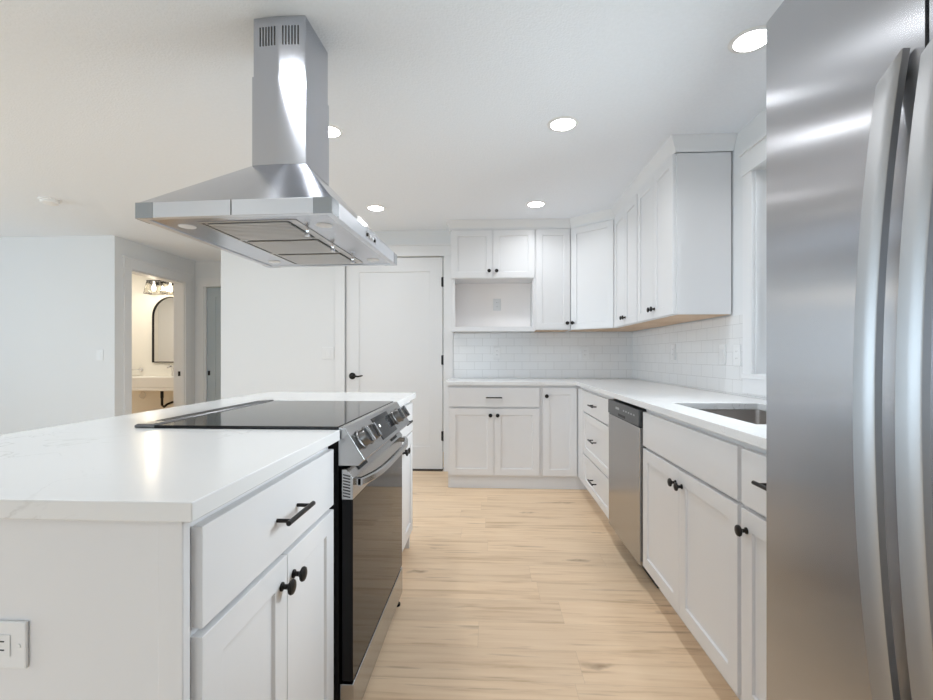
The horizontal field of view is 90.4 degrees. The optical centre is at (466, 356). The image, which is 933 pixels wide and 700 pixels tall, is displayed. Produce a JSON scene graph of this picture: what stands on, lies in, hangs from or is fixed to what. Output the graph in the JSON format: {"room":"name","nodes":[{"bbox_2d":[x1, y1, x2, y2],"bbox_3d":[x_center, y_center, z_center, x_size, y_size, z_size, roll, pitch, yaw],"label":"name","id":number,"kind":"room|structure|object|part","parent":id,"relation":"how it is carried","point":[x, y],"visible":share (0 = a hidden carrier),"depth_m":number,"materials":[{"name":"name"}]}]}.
{"room":"kitchen","nodes":[
{"label":"kitchen","id":0,"kind":"room"},
{"bbox_2d":[132,274,173,413],"bbox_3d":[-4.734,-0.055,6.753,2.250,2.350,0.100,0,0,3],"label":"wall","id":1,"kind":"structure","parent":0,"point":[143,304],"depth_m":6.70,"materials":[{"name":"white paint"}]},
{"bbox_2d":[132,376,173,407],"bbox_3d":[-4.295,0.505,6.434,1.200,0.440,0.488,0,0,3],"label":"vanity sink","id":2,"kind":"object","parent":1,"relation":"attached to","point":[139,383],"visible":0.47,"depth_m":6.19,"materials":[{"name":"ceramic"}]},
{"bbox_2d":[132,376,173,390],"bbox_3d":[-4.295,0.375,6.434,1.200,0.180,0.488,0,0,3],"label":"basin","id":3,"kind":"object","parent":2,"relation":"in","point":[139,383],"depth_m":6.19,"materials":[{"name":"ceramic"}]},
{"bbox_2d":[143,280,173,294],"bbox_3d":[-4.221,-0.982,6.592,0.711,0.199,0.166,0,0,3],"label":"vanity light","id":4,"kind":"object","parent":1,"relation":"attached to","point":[150,286],"visible":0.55,"depth_m":6.59,"materials":[{"name":"black metal"}]},
{"bbox_3d":[-4.446,-0.978,6.597,0.196,0.185,0.147,0,0,3],"label":"lamp shade","id":5,"kind":"part","parent":4,"relation":"part of","materials":[{"name":"clear glass"}]},
{"bbox_3d":[-4.446,-0.994,6.597,0.066,0.143,0.066,0,0,3],"label":"bulb","id":6,"kind":"part","parent":4,"relation":"part of","materials":[{"name":"white glass"}]},
{"bbox_3d":[-4.207,-0.978,6.584,0.196,0.185,0.147,0,0,3],"label":"lamp shade","id":7,"kind":"part","parent":4,"relation":"part of","materials":[{"name":"clear glass"}]},
{"bbox_3d":[-4.207,-0.994,6.584,0.066,0.143,0.066,0,0,3],"label":"bulb","id":8,"kind":"part","parent":4,"relation":"part of","materials":[{"name":"white glass"}]},
{"bbox_2d":[152,297,173,361],"bbox_3d":[-4.238,-0.383,6.663,0.570,0.945,0.026,0,0,3],"label":"wall mirror","id":9,"kind":"object","parent":1,"relation":"attached to","point":[163,311],"visible":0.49,"depth_m":6.67,"materials":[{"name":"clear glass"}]},
{"bbox_2d":[124,239,194,403],"bbox_3d":[-3.615,-0.055,5.438,0.120,2.350,1.170,0,0,3],"label":"wall","id":10,"kind":"structure","parent":0,"point":[132,249],"depth_m":5.65,"materials":[{"name":"white paint"}]},
{"bbox_2d":[122,255,192,414],"bbox_3d":[-3.610,0.035,5.378,0.165,2.171,1.100,0,0,3],"label":"door frame","id":11,"kind":"structure","parent":10,"relation":"in","point":[182,286],"depth_m":5.80,"materials":[{"name":"paint"}]},
{"bbox_2d":[195,261,220,403],"bbox_3d":[-2.893,-0.055,6.047,1.500,2.350,0.120,0,0,3],"label":"wall","id":12,"kind":"structure","parent":0,"point":[203,269],"depth_m":6.02,"materials":[{"name":"white paint"}]},
{"bbox_2d":[196,278,220,402],"bbox_3d":[-3.010,0.055,6.042,0.965,2.130,0.142,0,0,3],"label":"door frame","id":13,"kind":"structure","parent":12,"relation":"in","point":[202,284],"depth_m":6.00,"materials":[{"name":"paint"}]},
{"bbox_2d":[207,288,220,401],"bbox_3d":[-3.005,0.109,6.042,0.755,2.002,0.042,0,0,3],"label":"door","id":14,"kind":"structure","parent":13,"relation":"attached to","point":[213,294],"depth_m":6.04,"materials":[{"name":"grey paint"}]},
{"bbox_2d":[0,229,632,434],"bbox_3d":[-2.606,-0.055,4.720,8.410,2.350,0.160,0,0,3],"label":"wall","id":15,"kind":"structure","parent":0,"point":[61,297],"depth_m":4.74,"materials":[{"name":"white paint"}]},
{"bbox_2d":[96,349,102,360],"bbox_3d":[-3.746,-0.010,4.734,0.072,0.116,0.008,0,0,3],"label":"light switch","id":16,"kind":"object","parent":15,"relation":"attached to","point":[99,352],"visible":1,"depth_m":4.73,"materials":[{"name":"white plastic"}]},
{"bbox_2d":[335,243,452,471],"bbox_3d":[-0.720,0.015,4.526,1.188,2.209,0.034,0,0,3],"label":"door frame","id":17,"kind":"structure","parent":15,"relation":"in","point":[401,250],"depth_m":4.50,"materials":[{"name":"paint"}]},
{"bbox_2d":[346,257,443,468],"bbox_3d":[-0.703,0.069,4.534,0.964,2.067,0.090,0,0,3],"label":"door","id":18,"kind":"structure","parent":17,"relation":"attached to","point":[394,314],"depth_m":4.55,"materials":[{"name":"white paint"}]},
{"bbox_3d":[-1.084,0.195,4.536,0.148,0.066,0.054,0,0,3],"label":"handle","id":19,"kind":"part","parent":18,"relation":"part of","materials":[{"name":"black metal"}]},
{"bbox_2d":[413,468,443,470],"bbox_3d":[-0.707,1.115,4.588,0.952,0.010,0.110,0,0,3],"label":"trim","id":20,"kind":"structure","parent":15,"relation":"attached to","point":[443,468],"depth_m":4.54,"materials":[{"name":"brown metal"}]},
{"bbox_2d":[451,229,534,332],"bbox_3d":[0.244,-0.686,4.327,0.765,0.922,0.330,0,0,3],"label":"upper cabinet","id":21,"kind":"object","parent":15,"relation":"attached to","point":[487,265],"visible":1,"depth_m":4.22,"materials":[{"name":"paint"}]},
{"bbox_3d":[-0.129,-0.463,4.368,0.016,0.476,0.271,0,0,3],"label":"panel","id":22,"kind":"part","parent":21,"relation":"part of","materials":[{"name":"paint"}]},
{"bbox_3d":[0.050,-0.925,4.213,0.371,0.435,0.020,0,0,3],"label":"door","id":23,"kind":"part","parent":21,"relation":"part of","materials":[{"name":"paint"}]},
{"bbox_3d":[0.252,-0.485,4.481,0.731,0.433,0.005,0,0,3],"label":"panel","id":24,"kind":"part","parent":21,"relation":"part of","materials":[{"name":"white paint"}]},
{"bbox_2d":[455,327,532,331],"bbox_3d":[0.245,-0.246,4.349,0.732,0.043,0.271,0,0,3],"label":"shelf","id":25,"kind":"object","parent":21,"relation":"attached to","point":[457,329],"depth_m":4.22,"materials":[{"name":"paint"}]},
{"bbox_2d":[493,299,500,310],"bbox_3d":[0.294,-0.495,4.471,0.072,0.116,0.007,0,0,3],"label":"wall outlet","id":26,"kind":"object","parent":21,"relation":"attached to","point":[496,302],"visible":1,"depth_m":4.47,"materials":[{"name":"white plastic"}]},
{"bbox_3d":[0.425,-0.925,4.193,0.374,0.435,0.020,0,0,3],"label":"door","id":27,"kind":"part","parent":21,"relation":"part of","materials":[{"name":"paint"}]},
{"bbox_3d":[0.619,-0.463,4.329,0.016,0.476,0.271,0,0,3],"label":"panel","id":28,"kind":"part","parent":21,"relation":"part of","materials":[{"name":"paint"}]},
{"bbox_2d":[445,133,736,232],"bbox_3d":[0.824,-1.189,3.669,0.912,0.082,2.574,0,0,-39],"label":"crown molding","id":29,"kind":"structure","parent":21,"relation":"attached to","point":[712,142],"depth_m":3.45,"materials":[{"name":"paint"}]},
{"bbox_2d":[453,333,632,378],"bbox_3d":[0.731,-0.005,4.464,1.720,0.437,0.008,0,0,3],"label":"backsplash","id":30,"kind":"structure","parent":15,"relation":"attached to","point":[523,355],"depth_m":4.46,"materials":[{"name":"tile"}]},
{"bbox_2d":[493,347,500,358],"bbox_3d":[0.295,-0.030,4.479,0.072,0.116,0.007,0,0,3],"label":"wall outlet","id":31,"kind":"object","parent":30,"relation":"attached to","point":[496,350],"visible":1,"depth_m":4.48,"materials":[{"name":"white plastic"}]},
{"bbox_2d":[581,347,588,358],"bbox_3d":[1.136,-0.030,4.435,0.072,0.116,0.007,0,0,3],"label":"wall outlet","id":32,"kind":"object","parent":30,"relation":"attached to","point":[584,350],"visible":1,"depth_m":4.43,"materials":[{"name":"white plastic"}]},
{"bbox_2d":[535,229,570,331],"bbox_3d":[0.785,-0.691,4.295,0.318,0.913,0.320,0,0,3],"label":"upper cabinet","id":33,"kind":"object","parent":15,"relation":"attached to","point":[552,246],"visible":0.98,"depth_m":4.17,"materials":[{"name":"paint"}]},
{"bbox_3d":[0.786,-0.235,4.326,0.294,0.002,0.258,0,0,3],"label":"panel","id":34,"kind":"part","parent":33,"relation":"part of","materials":[{"name":"brown wood"}]},
{"bbox_2d":[0,0,783,260],"bbox_3d":[-2.717,-1.270,1.192,8.550,0.080,11.100,0,0,3],"label":"ceiling","id":35,"kind":"structure","parent":0,"point":[443,109],"depth_m":2.20,"materials":[{"name":"paint"}]},
{"bbox_2d":[37,197,60,205],"bbox_3d":[-3.277,-1.211,3.643,0.140,0.038,0.140,0,0,3],"label":"smoke detector","id":36,"kind":"object","parent":35,"relation":"attached to","point":[49,201],"visible":1,"depth_m":3.61,"materials":[{"name":"white plastic"}]},
{"bbox_2d":[135,15,396,267],"bbox_3d":[-0.647,-0.808,1.736,0.608,0.842,0.780,0,0,5],"label":"range hood","id":37,"kind":"object","parent":35,"relation":"hanging from","point":[280,210],"visible":1,"depth_m":1.67,"materials":[{"name":"metal"}]},
{"bbox_2d":[178,224,196,228],"bbox_3d":[-0.889,-0.411,1.477,0.052,0.003,0.052,0,0,-1],"label":"lamp","id":38,"kind":"object","parent":37,"relation":"on","point":[181,226],"depth_m":1.47,"materials":[{"name":"white glass"}]},
{"bbox_2d":[315,223,332,227],"bbox_3d":[-0.449,-0.411,1.461,0.052,0.003,0.052,0,0,25],"label":"lamp","id":39,"kind":"object","parent":37,"relation":"on","point":[317,225],"depth_m":1.46,"materials":[{"name":"white glass"}]},
{"bbox_3d":[-0.350,-0.433,1.698,0.002,0.022,0.120,0,0,5],"label":"control plate","id":40,"kind":"part","parent":37,"relation":"part of","materials":[{"name":"silver metal"}]},
{"bbox_2d":[329,124,342,137],"bbox_3d":[-0.757,-1.227,2.532,0.164,0.004,0.164,0,0,3],"label":"recessed light","id":41,"kind":"object","parent":35,"relation":"in","point":[334,131],"visible":0.4,"depth_m":2.53,"materials":[{"name":"white plastic"}]},
{"bbox_2d":[366,205,385,210],"bbox_3d":[-0.752,-1.227,3.849,0.164,0.004,0.164,0,0,3],"label":"recessed light","id":42,"kind":"object","parent":35,"relation":"in","point":[369,207],"visible":1,"depth_m":3.85,"materials":[{"name":"white plastic"}]},
{"bbox_2d":[526,201,545,207],"bbox_3d":[0.562,-1.227,3.748,0.164,0.004,0.164,0,0,3],"label":"recessed light","id":43,"kind":"object","parent":35,"relation":"in","point":[534,204],"visible":1,"depth_m":3.75,"materials":[{"name":"white plastic"}]},
{"bbox_2d":[547,116,578,131],"bbox_3d":[0.511,-1.227,2.456,0.164,0.004,0.164,0,0,3],"label":"recessed light","id":44,"kind":"object","parent":35,"relation":"in","point":[563,123],"visible":1,"depth_m":2.44,"materials":[{"name":"white plastic"}]},
{"bbox_2d":[728,25,765,53],"bbox_3d":[1.110,-1.227,1.803,0.164,0.004,0.164,0,0,3],"label":"recessed light","id":45,"kind":"object","parent":35,"relation":"in","point":[752,39],"visible":0.73,"depth_m":1.81,"materials":[{"name":"white plastic"}]},
{"bbox_2d":[443,259,443,451],"bbox_3d":[-0.660,-0.055,5.491,1.552,2.350,0.100,0,0,3],"label":"wall","id":46,"kind":"structure","parent":0,"point":[443,259],"depth_m":5.42,"materials":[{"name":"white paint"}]},
{"bbox_2d":[362,452,738,699],"bbox_3d":[-2.717,1.150,1.192,8.550,0.060,11.100,0,0,3],"label":"floor","id":47,"kind":"structure","parent":0,"point":[508,593],"depth_m":2.02,"materials":[{"name":"brown wood"}]},
{"bbox_2d":[0,401,409,699],"bbox_3d":[-0.694,0.682,1.719,0.638,0.875,2.014,0,0,3],"label":"panel","id":48,"kind":"object","parent":47,"relation":"on","point":[105,605],"visible":0.34,"depth_m":0.71,"materials":[{"name":"paint"}]},
{"bbox_2d":[0,620,27,668],"bbox_3d":[-0.728,0.441,0.710,0.116,0.072,0.007,0,0,3],"label":"wall outlet","id":49,"kind":"object","parent":48,"relation":"attached to","point":[13,634],"visible":1,"depth_m":0.71,"materials":[{"name":"white plastic"}]},
{"bbox_2d":[0,635,9,656],"bbox_3d":[-0.729,0.441,0.707,0.068,0.033,0.001,0,0,3],"label":"socket","id":50,"kind":"object","parent":49,"relation":"attached to","point":[4,639],"depth_m":0.71,"materials":[{"name":"white plastic"}]},
{"bbox_3d":[-0.745,0.682,0.724,0.638,0.875,0.016,0,0,3],"label":"panel","id":51,"kind":"part","parent":48,"relation":"part of","materials":[{"name":"paint"}]},
{"bbox_3d":[-0.446,0.682,0.699,0.037,0.875,0.002,0,0,3],"label":"corner trim","id":52,"kind":"part","parent":48,"relation":"part of","materials":[{"name":"paint"}]},
{"bbox_3d":[-0.646,0.682,2.719,0.629,0.875,0.012,0,0,3],"label":"panel","id":53,"kind":"part","parent":48,"relation":"part of","materials":[{"name":"paint"}]},
{"bbox_2d":[190,447,333,699],"bbox_3d":[-0.683,0.682,1.044,0.648,0.875,0.629,0,0,3],"label":"base cabinet","id":54,"kind":"object","parent":47,"relation":"on","point":[262,561],"visible":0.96,"depth_m":0.94,"materials":[{"name":"paint"}]},
{"bbox_3d":[-0.415,0.722,0.877,0.020,0.563,0.303,0,0,3],"label":"door","id":55,"kind":"part","parent":54,"relation":"part of","materials":[{"name":"paint"}]},
{"bbox_3d":[-0.384,0.497,0.999,0.030,0.033,0.033,0,0,3],"label":"knob","id":56,"kind":"part","parent":54,"relation":"part of","materials":[{"name":"black metal"}]},
{"bbox_3d":[-0.378,0.347,1.028,0.038,0.011,0.135,0,0,3],"label":"handle","id":57,"kind":"part","parent":54,"relation":"part of","materials":[{"name":"black metal"}]},
{"bbox_3d":[-0.381,0.497,1.058,0.030,0.033,0.033,0,0,3],"label":"knob","id":58,"kind":"part","parent":54,"relation":"part of","materials":[{"name":"black metal"}]},
{"bbox_3d":[-0.399,0.722,1.183,0.020,0.563,0.303,0,0,3],"label":"door","id":59,"kind":"part","parent":54,"relation":"part of","materials":[{"name":"paint"}]},
{"bbox_2d":[134,400,409,699],"bbox_3d":[-0.613,0.660,1.749,0.716,0.918,0.772,0,0,3],"label":"range","id":60,"kind":"object","parent":47,"relation":"on","point":[367,506],"visible":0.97,"depth_m":1.50,"materials":[{"name":"black glass"}]},
{"bbox_3d":[-0.941,0.207,1.766,0.060,0.012,0.772,0,0,3],"label":"vent trim","id":61,"kind":"part","parent":60,"relation":"part of","materials":[{"name":"metal"}]},
{"bbox_2d":[154,401,392,428],"bbox_3d":[-0.633,0.209,1.750,0.556,0.008,0.768,0,0,3],"label":"cooktop","id":62,"kind":"object","parent":60,"relation":"in","point":[262,414],"depth_m":1.58,"materials":[{"name":"black glass"}]},
{"bbox_3d":[-0.330,0.686,1.734,0.030,0.532,0.758,0,0,3],"label":"oven door","id":63,"kind":"part","parent":60,"relation":"part of","materials":[{"name":"black metal"}]},
{"bbox_3d":[-0.312,0.250,1.418,0.053,0.061,0.062,0,0,3],"label":"knob","id":64,"kind":"part","parent":60,"relation":"part of","materials":[{"name":"metal"}]},
{"bbox_3d":[-0.331,1.018,1.734,0.040,0.115,0.758,0,0,3],"label":"storage drawer","id":65,"kind":"part","parent":60,"relation":"part of","materials":[{"name":"silver metal"}]},
{"bbox_3d":[-0.308,0.250,1.500,0.053,0.061,0.062,0,0,3],"label":"knob","id":66,"kind":"part","parent":60,"relation":"part of","materials":[{"name":"metal"}]},
{"bbox_3d":[-0.329,0.376,1.734,0.033,0.088,0.758,0,0,3],"label":"door rail","id":67,"kind":"part","parent":60,"relation":"part of","materials":[{"name":"silver metal"}]},
{"bbox_3d":[-0.316,0.264,1.734,0.077,0.112,0.764,0,0,3],"label":"control panel","id":68,"kind":"part","parent":60,"relation":"part of","materials":[{"name":"silver metal"}]},
{"bbox_3d":[-0.314,0.685,1.734,0.002,0.529,0.754,0,0,3],"label":"oven glass","id":69,"kind":"part","parent":60,"relation":"part of","materials":[{"name":"black glass"}]},
{"bbox_3d":[-0.285,0.373,1.732,0.059,0.024,0.718,0,0,3],"label":"handle","id":70,"kind":"part","parent":60,"relation":"part of","materials":[{"name":"silver metal"}]},
{"bbox_3d":[-0.286,0.250,1.922,0.053,0.061,0.062,0,0,3],"label":"knob","id":71,"kind":"part","parent":60,"relation":"part of","materials":[{"name":"metal"}]},
{"bbox_3d":[-0.281,0.250,2.017,0.053,0.061,0.062,0,0,3],"label":"knob","id":72,"kind":"part","parent":60,"relation":"part of","materials":[{"name":"metal"}]},
{"bbox_2d":[400,402,412,551],"bbox_3d":[-0.612,0.682,2.425,0.648,0.875,0.570,0,0,3],"label":"base cabinet","id":73,"kind":"object","parent":47,"relation":"on","point":[407,455],"visible":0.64,"depth_m":2.56,"materials":[{"name":"paint"}]},
{"bbox_2d":[0,392,415,521],"bbox_3d":[-0.795,0.229,1.724,0.894,0.030,2.048,0,0,3],"label":"countertop","id":74,"kind":"structure","parent":73,"relation":"on","point":[105,469],"depth_m":0.94,"materials":[{"name":"white stone"}]},
{"bbox_3d":[-0.343,0.722,2.272,0.020,0.563,0.274,0,0,3],"label":"door","id":75,"kind":"part","parent":73,"relation":"part of","materials":[{"name":"paint"}]},
{"bbox_3d":[-0.336,0.347,2.410,0.020,0.160,0.550,0,0,3],"label":"drawer","id":76,"kind":"part","parent":73,"relation":"part of","materials":[{"name":"paint"}]},
{"bbox_3d":[-0.329,0.722,2.549,0.020,0.563,0.274,0,0,3],"label":"door","id":77,"kind":"part","parent":73,"relation":"part of","materials":[{"name":"paint"}]},
{"bbox_2d":[448,385,539,488],"bbox_3d":[0.246,0.682,4.172,0.777,0.875,0.625,0,0,3],"label":"base cabinet","id":78,"kind":"object","parent":47,"relation":"on","point":[494,430],"visible":0.96,"depth_m":3.90,"materials":[{"name":"paint"}]},
{"bbox_3d":[0.042,0.722,3.918,0.378,0.563,0.020,0,0,3],"label":"door","id":79,"kind":"part","parent":78,"relation":"part of","materials":[{"name":"paint"}]},
{"bbox_3d":[0.232,0.347,3.908,0.759,0.160,0.020,0,0,3],"label":"drawer","id":80,"kind":"part","parent":78,"relation":"part of","materials":[{"name":"paint"}]},
{"bbox_3d":[0.422,0.722,3.898,0.378,0.563,0.020,0,0,3],"label":"door","id":81,"kind":"part","parent":78,"relation":"part of","materials":[{"name":"paint"}]},
{"bbox_2d":[540,385,592,496],"bbox_3d":[1.094,0.682,4.045,0.930,0.875,0.792,0,0,3],"label":"base cabinet","id":82,"kind":"object","parent":47,"relation":"on","point":[561,406],"visible":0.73,"depth_m":3.88,"materials":[{"name":"paint"}]},
{"bbox_3d":[0.780,0.635,3.880,0.281,0.736,0.020,0,0,3],"label":"door","id":83,"kind":"part","parent":82,"relation":"part of","materials":[{"name":"paint"}]},
{"bbox_3d":[0.934,0.635,3.760,0.020,0.736,0.199,0,0,3],"label":"filler panel","id":84,"kind":"part","parent":82,"relation":"part of","materials":[{"name":"paint"}]},
{"bbox_2d":[445,378,765,449],"bbox_3d":[0.627,0.229,2.702,1.744,0.030,3.538,0,0,3],"label":"countertop","id":85,"kind":"structure","parent":82,"relation":"on","point":[681,403],"depth_m":2.34,"materials":[{"name":"white stone"}]},
{"bbox_2d":[698,409,765,423],"bbox_3d":[1.118,0.353,1.782,0.432,0.217,0.727,0,0,3],"label":"sink","id":86,"kind":"object","parent":85,"relation":"in","point":[751,416],"visible":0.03,"depth_m":2.12,"materials":[{"name":"metal"}]},
{"bbox_2d":[583,389,614,518],"bbox_3d":[1.188,0.682,3.228,0.658,0.875,0.827,0,0,3],"label":"base cabinet","id":87,"kind":"object","parent":47,"relation":"on","point":[595,405],"visible":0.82,"depth_m":3.19,"materials":[{"name":"paint"}]},
{"bbox_3d":[0.907,0.884,3.242,0.020,0.238,0.807,0,0,3],"label":"drawer","id":88,"kind":"part","parent":87,"relation":"part of","materials":[{"name":"paint"}]},
{"bbox_3d":[0.907,0.598,3.242,0.020,0.315,0.807,0,0,3],"label":"drawer","id":89,"kind":"part","parent":87,"relation":"part of","materials":[{"name":"paint"}]},
{"bbox_3d":[0.907,0.350,3.242,0.020,0.160,0.807,0,0,3],"label":"drawer","id":90,"kind":"part","parent":87,"relation":"part of","materials":[{"name":"paint"}]},
{"bbox_2d":[608,399,658,587],"bbox_3d":[1.152,0.688,2.514,0.616,0.864,0.587,0,0,3],"label":"dishwasher","id":91,"kind":"object","parent":47,"relation":"on","point":[626,446],"visible":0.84,"depth_m":2.44,"materials":[{"name":"silver metal"}]},
{"bbox_3d":[0.873,0.301,2.529,0.053,0.082,0.583,0,0,3],"label":"control panel","id":92,"kind":"part","parent":91,"relation":"part of","materials":[{"name":"grey metal"}]},
{"bbox_3d":[0.875,0.680,2.529,0.049,0.669,0.583,0,0,3],"label":"door","id":93,"kind":"part","parent":91,"relation":"part of","materials":[{"name":"silver metal"}]},
{"bbox_2d":[643,409,745,699],"bbox_3d":[1.117,0.682,1.780,0.650,0.875,0.870,0,0,3],"label":"base cabinet","id":94,"kind":"object","parent":47,"relation":"on","point":[692,504],"visible":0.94,"depth_m":1.65,"materials":[{"name":"paint"}]},
{"bbox_3d":[0.843,0.722,2.007,0.020,0.563,0.424,0,0,3],"label":"door","id":95,"kind":"part","parent":94,"relation":"part of","materials":[{"name":"paint"}]},
{"bbox_3d":[0.809,0.497,1.826,0.030,0.033,0.033,0,0,3],"label":"knob","id":96,"kind":"part","parent":94,"relation":"part of","materials":[{"name":"black metal"}]},
{"bbox_3d":[0.805,0.497,1.766,0.030,0.033,0.033,0,0,3],"label":"knob","id":97,"kind":"part","parent":94,"relation":"part of","materials":[{"name":"black metal"}]},
{"bbox_3d":[0.832,0.347,1.794,0.020,0.160,0.850,0,0,3],"label":"drawer","id":98,"kind":"part","parent":94,"relation":"part of","materials":[{"name":"paint"}]},
{"bbox_3d":[0.821,0.722,1.582,0.020,0.563,0.424,0,0,3],"label":"door","id":99,"kind":"part","parent":94,"relation":"part of","materials":[{"name":"paint"}]},
{"bbox_2d":[734,443,765,699],"bbox_3d":[1.079,0.682,1.128,0.658,0.875,0.434,0,0,3],"label":"base cabinet","id":100,"kind":"object","parent":47,"relation":"on","point":[752,530],"visible":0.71,"depth_m":1.29,"materials":[{"name":"paint"}]},
{"bbox_3d":[0.782,0.497,1.321,0.030,0.033,0.033,0,0,3],"label":"knob","id":101,"kind":"part","parent":100,"relation":"part of","materials":[{"name":"black metal"}]},
{"bbox_3d":[0.799,0.347,1.142,0.020,0.160,0.414,0,0,3],"label":"drawer","id":102,"kind":"part","parent":100,"relation":"part of","materials":[{"name":"paint"}]},
{"bbox_3d":[0.799,0.722,1.142,0.020,0.563,0.414,0,0,3],"label":"door","id":103,"kind":"part","parent":100,"relation":"part of","materials":[{"name":"paint"}]},
{"bbox_3d":[0.770,0.335,1.144,0.038,0.011,0.170,0,0,3],"label":"handle","id":104,"kind":"part","parent":100,"relation":"part of","materials":[{"name":"black metal"}]},
{"bbox_2d":[766,0,932,699],"bbox_3d":[0.925,0.229,0.451,0.818,1.782,0.906,0,0,3],"label":"refrigerator","id":105,"kind":"object","parent":47,"relation":"on","point":[849,83],"visible":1,"depth_m":0.70,"materials":[{"name":"grey metal"}]},
{"bbox_3d":[0.551,0.068,0.617,0.054,0.935,0.029,0,0,3],"label":"handle","id":106,"kind":"part","parent":105,"relation":"part of","materials":[{"name":"silver metal"}]},
{"bbox_3d":[0.548,0.068,0.551,0.054,0.935,0.029,0,0,3],"label":"handle","id":107,"kind":"part","parent":105,"relation":"part of","materials":[{"name":"silver metal"}]},
{"bbox_3d":[0.595,0.186,0.296,0.070,1.697,0.564,0,0,3],"label":"door","id":108,"kind":"part","parent":105,"relation":"part of","materials":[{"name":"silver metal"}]},
{"bbox_2d":[633,108,765,398],"bbox_3d":[1.431,-0.055,-0.014,0.140,2.350,9.120,0,0,3],"label":"wall","id":109,"kind":"structure","parent":0,"point":[756,127],"depth_m":2.54,"materials":[{"name":"white paint"}]},
{"bbox_2d":[566,219,648,331],"bbox_3d":[1.246,-0.691,4.151,0.638,0.913,0.560,0,0,3],"label":"upper cabinet","id":110,"kind":"object","parent":109,"relation":"attached to","point":[592,245],"visible":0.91,"depth_m":4.01,"materials":[{"name":"paint"}]},
{"bbox_3d":[1.088,-0.692,4.019,0.406,0.903,0.019,0,0,44],"label":"door","id":111,"kind":"part","parent":110,"relation":"part of","materials":[{"name":"paint"}]},
{"bbox_3d":[1.258,-0.235,4.158,0.600,0.002,0.525,0,0,3],"label":"panel","id":112,"kind":"part","parent":110,"relation":"part of","materials":[{"name":"brown wood"}]},
{"bbox_2d":[614,194,678,327],"bbox_3d":[1.360,-0.691,3.560,0.350,0.913,0.617,0,0,3],"label":"upper cabinet","id":113,"kind":"object","parent":109,"relation":"attached to","point":[625,222],"visible":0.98,"depth_m":3.54,"materials":[{"name":"paint"}]},
{"bbox_3d":[1.233,-0.692,3.719,0.020,0.903,0.300,0,0,3],"label":"door","id":114,"kind":"part","parent":113,"relation":"part of","materials":[{"name":"paint"}]},
{"bbox_3d":[1.217,-0.692,3.416,0.020,0.903,0.300,0,0,3],"label":"door","id":115,"kind":"part","parent":113,"relation":"part of","materials":[{"name":"paint"}]},
{"bbox_3d":[1.391,-0.235,3.559,0.288,0.002,0.593,0,0,3],"label":"panel","id":116,"kind":"part","parent":113,"relation":"part of","materials":[{"name":"brown wood"}]},
{"bbox_2d":[637,152,730,322],"bbox_3d":[1.327,-0.691,2.931,0.350,0.913,0.642,0,0,3],"label":"upper cabinet","id":117,"kind":"object","parent":109,"relation":"attached to","point":[684,210],"visible":1,"depth_m":2.62,"materials":[{"name":"paint"}]},
{"bbox_3d":[1.201,-0.692,3.096,0.020,0.903,0.312,0,0,3],"label":"door","id":118,"kind":"part","parent":117,"relation":"part of","materials":[{"name":"paint"}]},
{"bbox_3d":[1.185,-0.692,2.781,0.020,0.903,0.312,0,0,3],"label":"door","id":119,"kind":"part","parent":117,"relation":"part of","materials":[{"name":"paint"}]},
{"bbox_3d":[1.359,-0.235,2.930,0.288,0.002,0.618,0,0,3],"label":"panel","id":120,"kind":"part","parent":117,"relation":"part of","materials":[{"name":"brown wood"}]},
{"bbox_2d":[633,314,765,398],"bbox_3d":[1.494,-0.005,2.652,0.008,0.437,3.532,0,0,3],"label":"backsplash","id":121,"kind":"structure","parent":109,"relation":"attached to","point":[696,364],"depth_m":3.09,"materials":[{"name":"tile"}]},
{"bbox_2d":[733,344,740,365],"bbox_3d":[1.480,-0.005,2.537,0.007,0.116,0.072,0,0,3],"label":"wall outlet","id":122,"kind":"object","parent":121,"relation":"attached to","point":[736,348],"visible":1,"depth_m":2.53,"materials":[{"name":"white plastic"}]},
{"bbox_2d":[735,349,737,360],"bbox_3d":[1.478,-0.005,2.537,0.001,0.068,0.033,0,0,3],"label":"socket","id":123,"kind":"object","parent":122,"relation":"attached to","point":[736,350],"depth_m":2.54,"materials":[{"name":"white plastic"}]},
{"bbox_2d":[738,132,765,373],"bbox_3d":[1.470,-0.495,1.748,0.104,1.176,1.472,0,0,3],"label":"window","id":124,"kind":"structure","parent":109,"relation":"in","point":[753,156],"depth_m":2.38,"materials":[{"name":"paint"}]},
{"bbox_2d":[741,374,765,395],"bbox_3d":[1.476,0.144,1.756,0.092,0.102,1.443,0,0,3],"label":"window sill","id":125,"kind":"structure","parent":109,"relation":"attached to","point":[755,384],"depth_m":2.36,"materials":[{"name":"paint"}]}
]}

